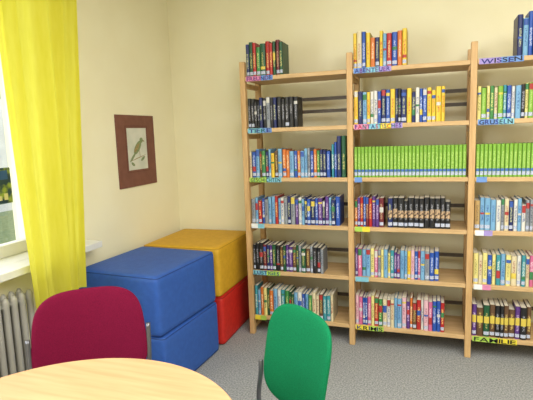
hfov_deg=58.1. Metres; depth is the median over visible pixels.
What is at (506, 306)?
book
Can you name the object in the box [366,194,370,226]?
book
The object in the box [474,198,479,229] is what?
book
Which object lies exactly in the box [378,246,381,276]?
book
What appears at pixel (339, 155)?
book
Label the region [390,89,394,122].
book
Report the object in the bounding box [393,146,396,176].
book
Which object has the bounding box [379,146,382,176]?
book
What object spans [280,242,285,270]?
book
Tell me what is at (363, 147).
book
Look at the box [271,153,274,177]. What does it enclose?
book
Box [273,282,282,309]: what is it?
book
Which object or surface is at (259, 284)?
book
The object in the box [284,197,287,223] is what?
book
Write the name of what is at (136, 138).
print
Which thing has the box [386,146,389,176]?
book
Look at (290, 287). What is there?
book
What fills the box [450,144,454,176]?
book
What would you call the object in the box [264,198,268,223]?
book
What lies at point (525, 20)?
book
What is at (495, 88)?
book
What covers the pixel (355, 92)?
book
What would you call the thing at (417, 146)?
book
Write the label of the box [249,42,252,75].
book
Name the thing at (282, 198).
book
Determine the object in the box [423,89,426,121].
book
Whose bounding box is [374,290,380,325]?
book
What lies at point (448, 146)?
book
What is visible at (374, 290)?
book
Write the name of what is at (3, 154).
building
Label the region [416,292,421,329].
book
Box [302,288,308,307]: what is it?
book
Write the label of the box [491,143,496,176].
book
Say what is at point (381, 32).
book
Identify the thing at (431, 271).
book
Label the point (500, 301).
book
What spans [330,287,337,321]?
book
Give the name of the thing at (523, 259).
book
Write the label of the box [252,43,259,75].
book
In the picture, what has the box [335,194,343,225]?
book
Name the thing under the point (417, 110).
book
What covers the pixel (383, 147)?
book
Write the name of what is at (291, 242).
book
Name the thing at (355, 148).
book
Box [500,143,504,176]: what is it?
book
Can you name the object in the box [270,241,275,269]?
book
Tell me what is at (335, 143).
book
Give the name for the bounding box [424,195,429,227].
book
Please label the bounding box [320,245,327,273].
book
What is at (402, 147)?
book
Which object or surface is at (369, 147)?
book
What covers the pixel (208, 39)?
wall
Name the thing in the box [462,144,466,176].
book
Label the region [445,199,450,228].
book
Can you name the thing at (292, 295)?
book
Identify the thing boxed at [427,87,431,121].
book
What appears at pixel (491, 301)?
book
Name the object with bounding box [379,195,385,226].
book
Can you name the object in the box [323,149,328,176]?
book
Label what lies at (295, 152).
book
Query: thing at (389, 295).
book
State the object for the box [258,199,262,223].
book
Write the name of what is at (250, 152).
book
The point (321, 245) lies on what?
book
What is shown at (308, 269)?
book
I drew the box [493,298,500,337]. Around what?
book
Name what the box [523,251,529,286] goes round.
book
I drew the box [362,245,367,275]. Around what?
book
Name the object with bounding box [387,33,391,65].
book
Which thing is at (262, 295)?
book
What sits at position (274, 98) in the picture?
book
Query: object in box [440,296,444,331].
book
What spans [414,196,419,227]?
book
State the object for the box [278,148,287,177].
book
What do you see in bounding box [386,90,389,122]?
book
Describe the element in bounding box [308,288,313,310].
book
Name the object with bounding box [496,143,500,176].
book
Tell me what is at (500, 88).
book
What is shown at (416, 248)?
book
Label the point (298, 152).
book
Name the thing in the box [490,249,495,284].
book
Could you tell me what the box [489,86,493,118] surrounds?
book
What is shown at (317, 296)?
book
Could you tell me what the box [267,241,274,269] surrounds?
book
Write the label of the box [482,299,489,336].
book
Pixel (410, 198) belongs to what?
book
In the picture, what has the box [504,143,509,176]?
book
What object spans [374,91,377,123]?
book
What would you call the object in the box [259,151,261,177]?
book
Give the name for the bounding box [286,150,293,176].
book
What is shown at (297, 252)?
book
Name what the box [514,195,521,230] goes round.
book
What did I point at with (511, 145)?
book
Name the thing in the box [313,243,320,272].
book
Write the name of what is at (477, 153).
book
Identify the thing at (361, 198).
book
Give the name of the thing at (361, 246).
book
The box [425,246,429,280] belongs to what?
book
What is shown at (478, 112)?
book
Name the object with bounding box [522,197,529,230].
book
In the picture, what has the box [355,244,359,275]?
book
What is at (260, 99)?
book
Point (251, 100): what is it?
book
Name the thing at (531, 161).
book
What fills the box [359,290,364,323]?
book
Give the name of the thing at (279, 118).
book
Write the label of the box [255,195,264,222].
book
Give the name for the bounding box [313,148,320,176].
book
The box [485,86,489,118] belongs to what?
book
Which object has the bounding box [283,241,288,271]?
book
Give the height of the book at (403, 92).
0.210 m
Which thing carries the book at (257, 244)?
on the bookcase
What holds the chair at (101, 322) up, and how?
on the floor
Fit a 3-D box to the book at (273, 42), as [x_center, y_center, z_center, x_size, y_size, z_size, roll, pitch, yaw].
[0.073,-0.989,3.381,0.020,0.227,0.136,1,8,19]
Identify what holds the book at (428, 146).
on the bookcase
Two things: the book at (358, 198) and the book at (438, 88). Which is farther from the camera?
the book at (358, 198)
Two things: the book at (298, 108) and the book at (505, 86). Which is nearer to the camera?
the book at (505, 86)
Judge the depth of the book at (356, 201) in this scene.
3.29 m
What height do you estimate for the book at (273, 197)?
0.199 m
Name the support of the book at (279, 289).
on the bookcase
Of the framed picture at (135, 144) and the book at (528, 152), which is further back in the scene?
the framed picture at (135, 144)
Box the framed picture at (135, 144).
[114,114,156,188]
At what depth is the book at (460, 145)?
3.02 m
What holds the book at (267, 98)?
on the bookcase
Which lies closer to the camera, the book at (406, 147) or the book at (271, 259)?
the book at (406, 147)
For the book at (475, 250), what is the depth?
3.08 m
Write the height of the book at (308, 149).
0.205 m
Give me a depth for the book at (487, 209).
3.02 m
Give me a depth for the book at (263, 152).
3.45 m
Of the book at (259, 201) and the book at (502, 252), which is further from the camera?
the book at (259, 201)
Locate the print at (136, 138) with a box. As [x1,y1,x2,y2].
[126,128,147,170]
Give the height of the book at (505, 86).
0.202 m
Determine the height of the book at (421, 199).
0.198 m
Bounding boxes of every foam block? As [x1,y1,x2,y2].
[79,246,214,336]
[144,229,247,295]
[146,302,218,370]
[214,275,248,343]
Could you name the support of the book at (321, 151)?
on the bookcase
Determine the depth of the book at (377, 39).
3.09 m
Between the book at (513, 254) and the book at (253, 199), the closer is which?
the book at (513, 254)
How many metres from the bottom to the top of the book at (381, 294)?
0.194 m
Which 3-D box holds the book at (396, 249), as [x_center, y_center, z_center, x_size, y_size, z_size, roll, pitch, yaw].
[0.895,0.433,3.315,0.017,0.180,0.144,1,8,19]
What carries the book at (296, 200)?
on the bookcase
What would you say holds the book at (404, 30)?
on the bookcase
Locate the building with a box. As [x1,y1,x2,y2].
[0,99,12,211]
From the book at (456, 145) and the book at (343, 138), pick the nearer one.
the book at (456, 145)
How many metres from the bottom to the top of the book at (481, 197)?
0.207 m
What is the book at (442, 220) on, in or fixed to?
on the bookcase
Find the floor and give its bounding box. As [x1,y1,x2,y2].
[195,317,532,399]
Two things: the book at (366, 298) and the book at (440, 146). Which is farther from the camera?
the book at (366, 298)
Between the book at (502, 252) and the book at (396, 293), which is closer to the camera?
the book at (502, 252)
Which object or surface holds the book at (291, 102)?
on the bookcase
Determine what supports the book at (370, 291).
on the bookcase
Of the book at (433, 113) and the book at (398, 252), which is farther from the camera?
the book at (398, 252)
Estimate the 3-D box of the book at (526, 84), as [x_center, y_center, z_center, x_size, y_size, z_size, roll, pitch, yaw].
[1.570,-0.602,2.919,0.018,0.206,0.139,1,8,19]
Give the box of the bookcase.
[239,41,532,357]
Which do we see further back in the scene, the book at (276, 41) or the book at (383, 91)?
the book at (276, 41)
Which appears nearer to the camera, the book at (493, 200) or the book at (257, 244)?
the book at (493, 200)
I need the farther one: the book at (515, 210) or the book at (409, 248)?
the book at (409, 248)
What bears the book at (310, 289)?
on the bookcase
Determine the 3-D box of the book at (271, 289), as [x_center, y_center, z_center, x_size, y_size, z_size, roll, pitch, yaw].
[0.062,0.760,3.656,0.031,0.194,0.161,1,8,19]
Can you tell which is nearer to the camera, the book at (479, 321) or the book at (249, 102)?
the book at (479, 321)
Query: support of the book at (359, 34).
on the bookcase
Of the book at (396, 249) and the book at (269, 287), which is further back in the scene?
the book at (269, 287)
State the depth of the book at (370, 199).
3.25 m
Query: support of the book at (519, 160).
on the bookcase
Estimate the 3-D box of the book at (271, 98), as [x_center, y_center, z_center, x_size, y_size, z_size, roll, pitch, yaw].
[0.059,-0.625,3.450,0.023,0.212,0.154,1,8,19]
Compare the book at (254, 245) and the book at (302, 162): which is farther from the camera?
the book at (254, 245)
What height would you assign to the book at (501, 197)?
0.203 m
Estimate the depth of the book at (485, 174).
2.97 m
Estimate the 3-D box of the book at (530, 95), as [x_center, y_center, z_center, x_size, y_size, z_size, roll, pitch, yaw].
[1.594,-0.602,2.918,0.025,0.205,0.162,1,8,19]
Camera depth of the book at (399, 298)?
3.28 m
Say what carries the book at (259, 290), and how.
on the bookcase
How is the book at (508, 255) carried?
on the bookcase
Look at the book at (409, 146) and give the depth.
3.12 m
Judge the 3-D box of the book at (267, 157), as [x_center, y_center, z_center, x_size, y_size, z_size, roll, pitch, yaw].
[0.025,-0.264,3.509,0.021,0.186,0.138,1,8,19]
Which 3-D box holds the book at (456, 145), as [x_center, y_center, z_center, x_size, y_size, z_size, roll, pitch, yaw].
[1.220,-0.256,3.090,0.023,0.203,0.144,1,8,19]
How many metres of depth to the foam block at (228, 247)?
3.61 m
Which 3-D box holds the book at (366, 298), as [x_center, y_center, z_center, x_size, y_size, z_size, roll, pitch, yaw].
[0.723,0.768,3.428,0.016,0.195,0.155,1,8,19]
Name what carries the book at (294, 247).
on the bookcase
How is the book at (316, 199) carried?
on the bookcase
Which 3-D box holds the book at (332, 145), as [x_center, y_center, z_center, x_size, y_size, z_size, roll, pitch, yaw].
[0.485,-0.281,3.376,0.016,0.225,0.203,1,8,19]
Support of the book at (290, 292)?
on the bookcase
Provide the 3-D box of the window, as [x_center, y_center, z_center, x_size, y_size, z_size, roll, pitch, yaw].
[-2.035,-0.235,1.052,0.060,1.580,3.700,1,8,19]
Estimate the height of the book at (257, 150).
0.203 m
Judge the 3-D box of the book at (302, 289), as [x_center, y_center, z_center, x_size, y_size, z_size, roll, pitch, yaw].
[0.270,0.759,3.584,0.032,0.202,0.165,1,8,19]
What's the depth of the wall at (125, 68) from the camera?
3.38 m
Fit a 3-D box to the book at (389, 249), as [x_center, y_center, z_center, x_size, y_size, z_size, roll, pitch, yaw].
[0.856,0.437,3.330,0.017,0.171,0.140,1,8,19]
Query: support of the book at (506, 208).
on the bookcase
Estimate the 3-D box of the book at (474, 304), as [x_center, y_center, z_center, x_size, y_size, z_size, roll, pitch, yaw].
[1.376,0.770,3.194,0.028,0.210,0.151,1,8,19]
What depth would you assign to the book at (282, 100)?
3.36 m
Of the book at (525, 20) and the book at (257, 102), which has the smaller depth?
the book at (525, 20)
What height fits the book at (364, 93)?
0.208 m
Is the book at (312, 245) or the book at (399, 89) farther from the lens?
the book at (312, 245)
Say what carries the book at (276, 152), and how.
on the bookcase
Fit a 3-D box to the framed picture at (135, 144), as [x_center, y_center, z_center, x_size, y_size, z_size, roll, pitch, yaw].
[-0.965,-0.367,3.584,0.012,0.524,0.480,1,8,19]
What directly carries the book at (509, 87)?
on the bookcase
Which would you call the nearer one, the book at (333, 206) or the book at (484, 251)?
the book at (484, 251)
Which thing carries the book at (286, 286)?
on the bookcase
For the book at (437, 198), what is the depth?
3.11 m
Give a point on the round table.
(105, 378)
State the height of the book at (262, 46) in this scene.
0.220 m
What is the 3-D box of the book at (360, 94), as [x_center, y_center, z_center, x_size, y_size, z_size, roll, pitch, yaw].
[0.646,-0.619,3.248,0.030,0.215,0.150,1,8,19]
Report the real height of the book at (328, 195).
0.204 m
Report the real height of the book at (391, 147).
0.203 m
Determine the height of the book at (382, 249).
0.197 m
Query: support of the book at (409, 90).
on the bookcase
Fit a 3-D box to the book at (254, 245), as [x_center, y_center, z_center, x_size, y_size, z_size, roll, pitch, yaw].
[-0.067,0.416,3.644,0.019,0.190,0.146,1,8,19]
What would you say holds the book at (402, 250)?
on the bookcase
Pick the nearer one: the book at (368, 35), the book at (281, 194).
the book at (368, 35)
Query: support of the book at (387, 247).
on the bookcase
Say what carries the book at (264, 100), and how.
on the bookcase
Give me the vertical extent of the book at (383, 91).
0.219 m
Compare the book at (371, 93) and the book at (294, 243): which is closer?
the book at (371, 93)
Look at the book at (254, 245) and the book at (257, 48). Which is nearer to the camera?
the book at (257, 48)
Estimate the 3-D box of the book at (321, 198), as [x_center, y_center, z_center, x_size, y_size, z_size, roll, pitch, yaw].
[0.399,0.073,3.430,0.031,0.192,0.148,1,8,19]
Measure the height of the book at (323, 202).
0.174 m
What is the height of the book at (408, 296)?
0.191 m
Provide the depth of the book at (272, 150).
3.44 m
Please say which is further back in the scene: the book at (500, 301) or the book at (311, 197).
the book at (311, 197)
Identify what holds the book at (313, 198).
on the bookcase
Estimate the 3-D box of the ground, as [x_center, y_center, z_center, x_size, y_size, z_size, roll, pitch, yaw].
[-5.673,0.662,11.714,13.600,0.100,30.000,1,8,19]
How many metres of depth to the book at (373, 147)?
3.19 m
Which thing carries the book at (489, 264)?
on the bookcase
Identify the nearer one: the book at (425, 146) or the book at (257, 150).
the book at (425, 146)
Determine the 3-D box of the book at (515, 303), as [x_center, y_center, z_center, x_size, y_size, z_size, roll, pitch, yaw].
[1.617,0.771,3.111,0.029,0.214,0.143,1,8,19]
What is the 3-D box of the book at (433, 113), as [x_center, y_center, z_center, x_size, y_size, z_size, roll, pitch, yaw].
[1.081,-0.605,3.103,0.025,0.195,0.156,1,8,19]
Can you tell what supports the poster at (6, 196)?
attached to the window
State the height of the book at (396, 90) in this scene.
0.219 m
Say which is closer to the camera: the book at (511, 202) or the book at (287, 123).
the book at (511, 202)
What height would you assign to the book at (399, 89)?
0.218 m
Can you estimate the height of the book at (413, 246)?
0.200 m
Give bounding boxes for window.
[0,56,27,258]
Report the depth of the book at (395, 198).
3.20 m
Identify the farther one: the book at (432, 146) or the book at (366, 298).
the book at (366, 298)
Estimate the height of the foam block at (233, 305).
0.360 m
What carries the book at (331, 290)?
on the bookcase
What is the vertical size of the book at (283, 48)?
0.220 m
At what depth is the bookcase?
3.25 m
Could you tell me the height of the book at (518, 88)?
0.193 m
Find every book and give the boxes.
[246,44,249,76]
[248,99,251,128]
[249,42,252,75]
[249,150,255,177]
[250,99,258,127]
[251,198,255,222]
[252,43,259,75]
[252,152,256,177]
[253,240,259,269]
[254,102,257,127]
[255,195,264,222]
[255,280,262,313]
[256,47,260,75]
[256,149,265,177]
[256,239,263,269]
[257,102,259,127]
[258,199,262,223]
[258,287,260,314]
[259,98,265,127]
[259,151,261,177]
[259,239,268,269]
[260,43,265,75]
[261,150,267,177]
[261,281,269,314]
[262,196,268,222]
[263,99,266,127]
[263,240,270,269]
[263,282,272,314]
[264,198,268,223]
[265,41,271,74]
[265,151,268,177]
[266,97,270,127]
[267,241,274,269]
[267,283,274,314]
[268,148,275,177]
[268,194,274,223]
[269,43,272,74]
[269,284,275,315]
[270,97,273,127]
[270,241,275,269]
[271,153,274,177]
[271,194,278,223]
[272,41,275,74]
[272,241,280,270]
[273,97,277,127]
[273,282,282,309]
[274,151,278,176]
[275,40,285,74]
[275,193,283,223]
[276,241,285,270]
[277,97,284,127]
[277,284,285,306]
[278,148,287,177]
[278,195,284,223]
[279,42,288,73]
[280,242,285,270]
[281,99,284,127]
[281,195,288,223]
[281,284,289,304]
[282,148,291,176]
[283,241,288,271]
[284,97,289,126]
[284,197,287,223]
[285,284,294,303]
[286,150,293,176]
[286,240,293,270]
[287,194,294,223]
[289,96,293,126]
[289,150,294,176]
[289,242,297,271]
[289,287,295,303]
[291,194,299,224]
[291,289,295,303]
[293,96,302,126]
[293,242,298,271]
[294,150,298,176]
[294,287,300,304]
[295,198,298,223]
[296,240,303,271]
[297,150,302,176]
[298,195,305,224]
[298,241,305,271]
[298,286,306,305]
[300,150,304,177]
[301,197,304,224]
[301,244,308,272]
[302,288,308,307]
[304,148,307,176]
[305,194,311,224]
[305,288,312,309]
[306,244,310,272]
[307,147,314,176]
[307,196,314,224]
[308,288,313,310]
[310,151,313,176]
[310,241,317,272]
[311,196,315,224]
[312,287,319,312]
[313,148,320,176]
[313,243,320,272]
[315,195,322,224]
[316,289,321,314]
[317,150,319,176]
[317,243,324,272]
[318,196,324,224]
[319,288,326,318]
[320,149,326,176]
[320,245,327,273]
[322,199,325,224]
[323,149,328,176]
[323,289,329,320]
[325,194,332,224]
[326,150,331,176]
[327,289,332,320]
[329,194,335,224]
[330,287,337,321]
[331,144,334,176]
[331,198,335,225]
[334,142,336,176]
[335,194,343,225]
[337,136,341,176]
[341,136,347,176]
[353,33,356,67]
[354,91,358,123]
[354,146,359,176]
[355,198,357,225]
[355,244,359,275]
[355,289,361,323]
[357,31,361,67]
[357,146,362,176]
[357,194,363,225]
[358,91,362,123]
[358,244,364,275]
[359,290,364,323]
[360,195,363,226]
[361,146,364,176]
[362,32,365,67]
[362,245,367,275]
[363,92,366,123]
[363,194,367,225]
[363,292,366,323]
[365,146,367,176]
[365,291,368,324]
[366,33,372,66]
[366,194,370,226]
[366,244,371,276]
[367,92,369,123]
[368,146,371,176]
[368,290,372,324]
[369,196,371,226]
[370,37,374,66]
[370,92,373,123]
[370,243,376,276]
[371,289,376,325]
[372,146,375,176]
[372,194,377,226]
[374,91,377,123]
[374,246,379,276]
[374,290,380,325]
[375,37,379,66]
[375,146,378,176]
[376,196,379,226]
[378,91,380,122]
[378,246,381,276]
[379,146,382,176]
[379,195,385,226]
[379,293,383,325]
[380,31,383,65]
[381,89,385,122]
[381,245,384,277]
[382,146,385,176]
[383,33,386,65]
[383,292,388,325]
[384,244,389,277]
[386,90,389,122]
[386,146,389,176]
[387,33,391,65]
[387,294,391,326]
[388,196,392,226]
[388,249,390,277]
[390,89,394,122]
[390,146,392,176]
[390,246,395,277]
[390,293,394,327]
[392,32,397,65]
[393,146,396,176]
[393,195,398,226]
[394,248,397,277]
[394,292,398,327]
[395,89,397,122]
[397,30,401,64]
[397,145,401,176]
[397,249,399,278]
[397,292,402,327]
[398,88,401,122]
[398,195,404,227]
[400,245,405,278]
[401,89,406,122]
[401,146,404,176]
[402,28,407,64]
[402,290,407,327]
[404,145,408,176]
[404,198,407,227]
[404,246,407,278]
[406,295,409,328]
[407,88,412,122]
[407,246,411,278]
[408,145,411,176]
[408,195,414,227]
[410,292,412,328]
[411,245,415,278]
[412,92,415,121]
[412,145,415,176]
[412,296,416,328]
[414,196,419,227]
[415,87,419,121]
[415,246,418,279]
[416,145,419,176]
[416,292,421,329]
[418,246,420,279]
[419,88,422,121]
[419,145,423,176]
[419,196,423,227]
[420,247,424,279]
[421,293,423,329]
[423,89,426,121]
[423,145,426,176]
[423,293,428,330]
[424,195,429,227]
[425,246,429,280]
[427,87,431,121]
[427,145,430,176]
[428,295,432,330]
[429,196,434,228]
[429,248,433,280]
[431,90,435,121]
[431,145,434,176]
[432,295,436,330]
[434,247,438,280]
[435,144,438,176]
[435,195,440,228]
[436,86,440,120]
[436,295,440,331]
[438,144,442,176]
[440,196,444,228]
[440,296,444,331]
[441,86,444,120]
[442,145,446,176]
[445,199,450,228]
[446,144,450,176]
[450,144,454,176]
[454,144,458,176]
[458,144,462,176]
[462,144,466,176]
[471,297,476,334]
[472,248,478,283]
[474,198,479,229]
[475,144,479,176]
[476,86,480,119]
[476,300,483,335]
[478,143,483,176]
[478,195,484,229]
[478,251,482,283]
[481,88,486,118]
[481,248,487,283]
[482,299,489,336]
[483,143,487,176]
[483,195,490,229]
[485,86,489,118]
[487,143,492,176]
[487,250,491,283]
[488,298,494,336]
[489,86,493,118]
[490,197,495,229]
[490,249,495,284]
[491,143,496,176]
[493,87,497,118]
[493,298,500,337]
[494,197,500,230]
[494,250,500,284]
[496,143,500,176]
[497,86,503,118]
[498,195,504,230]
[498,248,505,284]
[498,299,503,337]
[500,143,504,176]
[501,298,508,337]
[503,85,506,118]
[503,196,508,230]
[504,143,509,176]
[504,250,510,285]
[506,85,511,117]
[508,143,513,176]
[508,198,513,230]
[508,303,514,338]
[510,196,517,230]
[510,252,516,285]
[511,86,514,117]
[512,299,520,338]
[513,14,523,55]
[513,143,517,176]
[514,85,521,117]
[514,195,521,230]
[514,250,521,285]
[517,142,521,176]
[518,249,525,286]
[518,301,526,339]
[520,84,524,117]
[521,142,526,176]
[521,202,525,230]
[522,18,528,55]
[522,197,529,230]
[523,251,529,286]
[523,299,531,339]
[524,83,528,117]
[525,11,532,54]
[526,142,530,176]
[526,196,532,231]
[526,250,532,286]
[528,82,532,117]
[530,142,532,176]
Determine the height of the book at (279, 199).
0.187 m
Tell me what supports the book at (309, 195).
on the bookcase
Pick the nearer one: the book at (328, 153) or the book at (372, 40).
the book at (372, 40)
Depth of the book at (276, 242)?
3.53 m
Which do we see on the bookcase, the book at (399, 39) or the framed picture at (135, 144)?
the book at (399, 39)
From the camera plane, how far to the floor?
3.06 m
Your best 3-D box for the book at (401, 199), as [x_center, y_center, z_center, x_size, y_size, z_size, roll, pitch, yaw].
[0.916,0.075,3.254,0.039,0.199,0.153,1,8,19]
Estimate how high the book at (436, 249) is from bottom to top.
0.199 m
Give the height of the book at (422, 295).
0.208 m
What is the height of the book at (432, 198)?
0.198 m
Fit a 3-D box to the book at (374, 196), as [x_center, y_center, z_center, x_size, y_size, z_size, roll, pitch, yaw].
[0.751,0.068,3.318,0.023,0.208,0.156,1,8,19]
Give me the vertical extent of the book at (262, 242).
0.207 m
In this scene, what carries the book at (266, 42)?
on the bookcase
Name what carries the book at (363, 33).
on the bookcase
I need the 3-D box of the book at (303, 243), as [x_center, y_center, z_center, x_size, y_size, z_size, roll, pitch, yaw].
[0.265,0.416,3.535,0.021,0.197,0.152,1,8,19]
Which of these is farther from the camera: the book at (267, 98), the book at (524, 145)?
the book at (267, 98)
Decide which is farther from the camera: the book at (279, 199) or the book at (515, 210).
the book at (279, 199)
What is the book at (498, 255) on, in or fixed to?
on the bookcase
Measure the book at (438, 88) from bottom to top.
0.217 m
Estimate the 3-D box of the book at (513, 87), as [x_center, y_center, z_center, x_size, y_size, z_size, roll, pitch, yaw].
[1.509,-0.599,2.962,0.020,0.192,0.171,1,8,19]
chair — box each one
[25,286,151,369]
[256,304,331,399]
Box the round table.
[0,358,231,399]
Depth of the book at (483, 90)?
2.94 m
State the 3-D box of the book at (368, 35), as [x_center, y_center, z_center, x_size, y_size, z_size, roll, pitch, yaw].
[0.684,-0.981,3.187,0.028,0.222,0.159,1,8,19]
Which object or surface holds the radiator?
on the floor
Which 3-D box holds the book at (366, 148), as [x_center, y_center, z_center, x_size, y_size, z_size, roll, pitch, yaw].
[0.690,-0.263,3.274,0.023,0.203,0.144,1,8,19]
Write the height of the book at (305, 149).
0.202 m
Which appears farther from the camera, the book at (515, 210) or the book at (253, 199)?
the book at (253, 199)
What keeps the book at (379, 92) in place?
on the bookcase
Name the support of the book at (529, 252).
on the bookcase
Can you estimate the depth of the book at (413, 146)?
3.11 m
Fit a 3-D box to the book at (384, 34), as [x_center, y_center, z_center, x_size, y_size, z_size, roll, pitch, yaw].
[0.781,-0.970,3.144,0.022,0.205,0.160,1,8,19]
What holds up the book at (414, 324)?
on the bookcase
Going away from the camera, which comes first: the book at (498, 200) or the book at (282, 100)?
the book at (498, 200)
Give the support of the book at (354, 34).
on the bookcase
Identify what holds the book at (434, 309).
on the bookcase
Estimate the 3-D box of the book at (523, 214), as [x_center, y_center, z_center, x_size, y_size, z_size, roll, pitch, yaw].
[1.604,0.101,3.018,0.022,0.166,0.158,1,8,19]
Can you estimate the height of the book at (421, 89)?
0.210 m
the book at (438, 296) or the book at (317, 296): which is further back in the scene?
the book at (317, 296)
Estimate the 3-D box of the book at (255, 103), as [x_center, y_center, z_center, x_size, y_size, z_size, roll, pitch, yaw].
[-0.055,-0.614,3.485,0.022,0.189,0.150,1,8,19]
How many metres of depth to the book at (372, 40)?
3.10 m
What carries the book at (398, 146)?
on the bookcase
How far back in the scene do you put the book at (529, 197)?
2.94 m
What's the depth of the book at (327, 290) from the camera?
3.46 m
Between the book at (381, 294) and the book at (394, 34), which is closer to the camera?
the book at (394, 34)
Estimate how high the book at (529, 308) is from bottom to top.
0.215 m
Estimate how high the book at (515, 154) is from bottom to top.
0.203 m
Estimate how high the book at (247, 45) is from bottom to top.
0.225 m
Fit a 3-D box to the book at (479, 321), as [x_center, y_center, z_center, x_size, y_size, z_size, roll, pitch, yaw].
[1.412,0.780,3.191,0.039,0.189,0.167,1,8,19]
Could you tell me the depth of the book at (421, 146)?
3.10 m
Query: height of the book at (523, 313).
0.210 m
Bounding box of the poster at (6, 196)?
[0,167,12,204]
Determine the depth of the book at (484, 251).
3.07 m
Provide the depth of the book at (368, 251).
3.31 m
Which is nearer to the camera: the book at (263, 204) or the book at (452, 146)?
the book at (452, 146)
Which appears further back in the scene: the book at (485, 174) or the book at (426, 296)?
the book at (426, 296)
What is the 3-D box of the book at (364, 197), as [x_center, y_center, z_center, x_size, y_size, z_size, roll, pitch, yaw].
[0.691,0.069,3.336,0.016,0.205,0.153,1,8,19]
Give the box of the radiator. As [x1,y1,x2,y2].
[0,288,34,377]
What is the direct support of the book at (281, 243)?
on the bookcase
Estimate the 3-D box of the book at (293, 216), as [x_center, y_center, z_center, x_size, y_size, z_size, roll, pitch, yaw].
[0.210,0.067,3.492,0.031,0.199,0.144,1,8,19]
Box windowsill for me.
[0,240,101,282]
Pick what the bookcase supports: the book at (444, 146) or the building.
the book at (444, 146)
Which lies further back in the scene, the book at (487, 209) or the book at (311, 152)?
the book at (311, 152)
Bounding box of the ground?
[0,210,15,243]
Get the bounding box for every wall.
[0,0,179,343]
[167,0,532,321]
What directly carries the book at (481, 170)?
on the bookcase
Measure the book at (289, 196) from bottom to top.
0.204 m
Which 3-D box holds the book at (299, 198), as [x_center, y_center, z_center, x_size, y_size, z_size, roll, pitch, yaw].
[0.262,0.070,3.482,0.025,0.193,0.140,1,8,19]
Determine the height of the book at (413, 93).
0.189 m
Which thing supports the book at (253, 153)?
on the bookcase
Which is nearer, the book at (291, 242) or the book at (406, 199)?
the book at (406, 199)
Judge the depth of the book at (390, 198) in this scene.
3.21 m
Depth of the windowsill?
2.52 m
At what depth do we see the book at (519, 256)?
3.01 m
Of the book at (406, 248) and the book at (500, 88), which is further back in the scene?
the book at (406, 248)
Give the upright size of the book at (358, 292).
0.212 m
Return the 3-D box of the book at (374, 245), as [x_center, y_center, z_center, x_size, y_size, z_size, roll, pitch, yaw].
[0.755,0.419,3.377,0.026,0.200,0.171,1,8,19]
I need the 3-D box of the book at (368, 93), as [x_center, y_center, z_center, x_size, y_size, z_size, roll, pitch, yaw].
[0.693,-0.613,3.220,0.021,0.207,0.146,1,8,19]
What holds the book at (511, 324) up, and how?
on the bookcase
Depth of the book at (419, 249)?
3.20 m
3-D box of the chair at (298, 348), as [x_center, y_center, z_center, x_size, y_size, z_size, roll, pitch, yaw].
[-0.043,0.854,1.715,0.514,0.852,0.460,-6,9,-29]
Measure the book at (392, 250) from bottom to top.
0.192 m
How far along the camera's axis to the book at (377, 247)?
3.29 m
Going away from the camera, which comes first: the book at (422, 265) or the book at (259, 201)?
the book at (422, 265)
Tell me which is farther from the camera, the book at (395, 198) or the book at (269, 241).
the book at (269, 241)
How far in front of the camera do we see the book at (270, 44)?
3.32 m
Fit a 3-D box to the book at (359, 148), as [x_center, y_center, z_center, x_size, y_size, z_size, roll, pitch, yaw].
[0.646,-0.264,3.290,0.023,0.203,0.144,1,8,19]
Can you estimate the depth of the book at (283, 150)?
3.41 m
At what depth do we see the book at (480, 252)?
3.07 m
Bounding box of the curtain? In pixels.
[0,0,86,307]
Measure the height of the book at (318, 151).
0.186 m
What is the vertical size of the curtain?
2.087 m
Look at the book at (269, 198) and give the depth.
3.48 m
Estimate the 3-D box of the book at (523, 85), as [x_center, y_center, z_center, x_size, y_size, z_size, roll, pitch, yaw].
[1.553,-0.599,2.930,0.020,0.198,0.160,1,8,19]
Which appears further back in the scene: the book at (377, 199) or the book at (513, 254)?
the book at (377, 199)
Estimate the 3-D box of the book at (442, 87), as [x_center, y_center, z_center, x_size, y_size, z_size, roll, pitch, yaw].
[1.130,-0.613,3.074,0.022,0.217,0.144,1,8,19]
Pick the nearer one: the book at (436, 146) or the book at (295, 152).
the book at (436, 146)
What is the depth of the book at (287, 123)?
3.34 m
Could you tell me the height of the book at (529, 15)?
0.251 m
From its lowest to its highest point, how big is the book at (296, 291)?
0.194 m
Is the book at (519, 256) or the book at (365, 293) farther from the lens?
the book at (365, 293)
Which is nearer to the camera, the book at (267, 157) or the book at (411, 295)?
the book at (411, 295)
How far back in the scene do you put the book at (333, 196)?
3.35 m
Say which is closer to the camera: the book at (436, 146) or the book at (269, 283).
the book at (436, 146)
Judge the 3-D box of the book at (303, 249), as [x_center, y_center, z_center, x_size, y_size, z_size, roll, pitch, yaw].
[0.288,0.427,3.520,0.032,0.178,0.150,1,8,19]
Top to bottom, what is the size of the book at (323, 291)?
0.194 m
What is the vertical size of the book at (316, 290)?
0.204 m
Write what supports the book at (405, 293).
on the bookcase
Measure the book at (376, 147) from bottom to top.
0.203 m
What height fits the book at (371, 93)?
0.209 m
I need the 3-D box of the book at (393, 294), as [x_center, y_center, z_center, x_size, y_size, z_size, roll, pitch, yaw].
[0.886,0.769,3.360,0.024,0.201,0.146,1,8,19]
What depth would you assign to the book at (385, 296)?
3.32 m
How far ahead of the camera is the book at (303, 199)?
3.40 m
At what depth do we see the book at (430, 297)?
3.22 m
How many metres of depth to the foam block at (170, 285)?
2.92 m
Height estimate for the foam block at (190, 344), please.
0.360 m
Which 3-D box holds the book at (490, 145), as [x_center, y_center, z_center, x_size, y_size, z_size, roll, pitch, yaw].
[1.403,-0.254,3.027,0.023,0.203,0.144,1,8,19]

